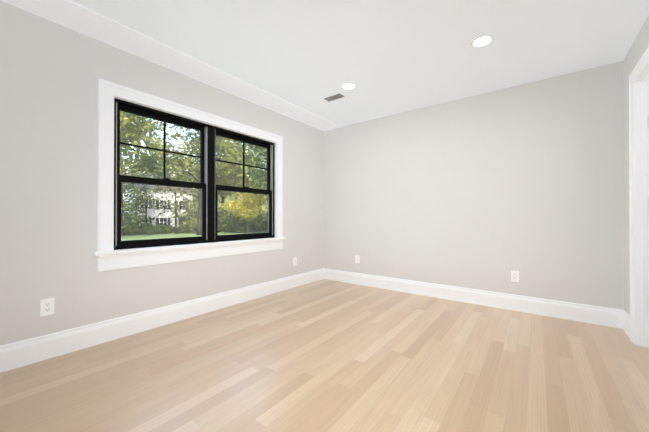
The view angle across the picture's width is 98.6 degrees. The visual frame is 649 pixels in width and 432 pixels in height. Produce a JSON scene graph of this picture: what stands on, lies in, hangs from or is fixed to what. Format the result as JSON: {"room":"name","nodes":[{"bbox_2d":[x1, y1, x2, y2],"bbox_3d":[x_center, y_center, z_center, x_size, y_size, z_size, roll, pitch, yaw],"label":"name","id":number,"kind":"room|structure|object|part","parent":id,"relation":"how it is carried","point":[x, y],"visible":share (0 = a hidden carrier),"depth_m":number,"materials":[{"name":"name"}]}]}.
{"room":"empty room","nodes":[
{"label":"empty room","id":0,"kind":"room"},
{"bbox_2d":[0,1,323,345],"bbox_3d":[-1.418,-0.200,2.999,0.150,2.500,4.750,0,0,37],"label":"wall","id":1,"kind":"structure","parent":0,"point":[51,72],"depth_m":2.19,"materials":[{"name":"beige paint"}]},
{"bbox_2d":[40,298,53,315],"bbox_3d":[-2.034,0.668,2.050,0.008,0.118,0.072,0,0,37],"label":"electrical outlet","id":2,"kind":"object","parent":1,"relation":"attached to","point":[46,306],"visible":1,"depth_m":2.05,"materials":[{"name":"plastic"}]},
{"bbox_2d":[0,268,323,372],"bbox_3d":[-1.351,0.963,2.943,0.017,0.174,4.450,0,0,37],"label":"baseboard","id":3,"kind":"structure","parent":1,"relation":"attached to","point":[27,352],"depth_m":2.45,"materials":[{"name":"white paint"}]},
{"bbox_2d":[93,237,285,255],"bbox_3d":[-1.221,0.310,3.107,0.090,0.030,2.138,0,0,37],"label":"window sill","id":4,"kind":"structure","parent":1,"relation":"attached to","point":[134,250],"depth_m":2.76,"materials":[{"name":"white paint"}]},
{"bbox_2d":[97,78,282,271],"bbox_3d":[-1.267,-0.331,3.145,0.165,1.583,2.082,0,0,37],"label":"window","id":5,"kind":"structure","parent":1,"relation":"in","point":[108,92],"depth_m":2.80,"materials":[{"name":"white paint"}]},
{"bbox_3d":[-1.218,0.393,3.104,0.040,0.135,2.082,0,0,37],"label":"window sill apron","id":6,"kind":"part","parent":5,"relation":"part of","materials":[{"name":"white wood"}]},
{"bbox_2d":[116,102,272,245],"bbox_3d":[-1.294,-0.361,3.165,0.084,1.254,1.814,0,0,37],"label":"liner","id":7,"kind":"object","parent":5,"relation":"attached to","point":[206,155],"visible":0.38,"depth_m":3.10,"materials":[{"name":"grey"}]},
{"bbox_3d":[-1.290,-0.361,3.162,0.082,1.254,1.794,0,0,37],"label":"window sash","id":8,"kind":"part","parent":5,"relation":"part of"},
{"bbox_2d":[293,257,296,265],"bbox_3d":[-0.441,0.677,4.155,0.008,0.118,0.072,0,0,37],"label":"electrical outlet","id":9,"kind":"object","parent":1,"relation":"attached to","point":[294,261],"visible":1,"depth_m":4.16,"materials":[{"name":"plastic"}]},
{"bbox_2d":[0,279,648,431],"bbox_3d":[0.564,1.103,1.494,5.120,0.120,4.750,0,0,37],"label":"floor","id":10,"kind":"structure","parent":0,"point":[324,355],"depth_m":1.84,"materials":[{"name":"brown wood"}]},
{"bbox_2d":[0,0,648,130],"bbox_3d":[0.564,-1.513,1.505,5.120,0.128,4.750,0,0,37],"label":"ceiling","id":11,"kind":"structure","parent":0,"point":[389,57],"depth_m":2.34,"materials":[{"name":"white paint"}]},
{"bbox_2d":[324,93,344,101],"bbox_3d":[0.118,-1.445,3.410,0.235,0.007,0.105,0,0,37],"label":"ceiling vent","id":12,"kind":"object","parent":11,"relation":"in","point":[334,97],"visible":1,"depth_m":3.40,"materials":[{"name":"silver metal"}]},
{"bbox_2d":[341,83,356,89],"bbox_3d":[0.271,-1.447,3.124,0.180,0.006,0.180,0,0,37],"label":"recessed light","id":13,"kind":"object","parent":11,"relation":"in","point":[348,86],"visible":1,"depth_m":3.12,"materials":[{"name":"white paint"}]},
{"bbox_2d":[470,35,493,47],"bbox_3d":[1.310,-1.450,2.326,0.180,0.006,0.180,0,0,37],"label":"recessed light","id":14,"kind":"object","parent":11,"relation":"in","point":[481,41],"visible":1,"depth_m":2.32,"materials":[{"name":"white paint"}]},
{"bbox_2d":[324,61,623,309],"bbox_3d":[2.011,-0.199,3.289,4.970,2.500,0.150,0,0,37],"label":"wall","id":15,"kind":"structure","parent":0,"point":[489,191],"depth_m":3.23,"materials":[{"name":"beige paint"}]},
{"bbox_2d":[355,255,358,262],"bbox_3d":[0.508,0.671,4.323,0.072,0.118,0.008,0,0,37],"label":"electrical outlet","id":16,"kind":"object","parent":15,"relation":"attached to","point":[356,258],"visible":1,"depth_m":4.33,"materials":[{"name":"plastic"}]},
{"bbox_2d":[324,268,619,327],"bbox_3d":[1.395,0.966,3.646,3.490,0.174,0.017,0,0,37],"label":"baseboard","id":17,"kind":"structure","parent":15,"relation":"attached to","point":[598,315],"depth_m":3.22,"materials":[{"name":"white paint"}]},
{"bbox_2d":[511,271,518,281],"bbox_3d":[2.119,0.670,3.104,0.072,0.118,0.008,0,0,37],"label":"electrical outlet","id":18,"kind":"object","parent":15,"relation":"attached to","point":[514,276],"visible":1,"depth_m":3.10,"materials":[{"name":"plastic"}]},
{"bbox_2d":[623,15,648,314],"bbox_3d":[1.444,-0.210,0.740,0.100,2.500,4.600,0,0,37],"label":"wall","id":19,"kind":"structure","parent":0,"point":[637,49],"depth_m":2.49,"materials":[{"name":"beige paint"}]},
{"bbox_2d":[620,309,629,337],"bbox_3d":[2.673,0.960,2.457,0.017,0.174,0.290,0,0,37],"label":"baseboard","id":20,"kind":"structure","parent":19,"relation":"attached to","point":[624,316],"depth_m":2.51,"materials":[{"name":"white paint"}]},
{"bbox_2d":[629,46,648,347],"bbox_3d":[2.333,-0.070,1.916,0.152,2.230,0.990,0,0,37],"label":"door frame","id":21,"kind":"structure","parent":19,"relation":"attached to","point":[642,136],"depth_m":2.25,"materials":[{"name":"white paint"}]},
{"label":"outside","id":22,"kind":"structure","parent":0,"visible":0},
{"bbox_2d":[120,111,267,249],"bbox_3d":[-46.864,-9.396,59.011,139.830,24.816,210.000,0,0,37],"label":"garden","id":23,"kind":"object","parent":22,"point":[178,233],"depth_m":32.33,"materials":[{"name":"green plant"}]}
]}

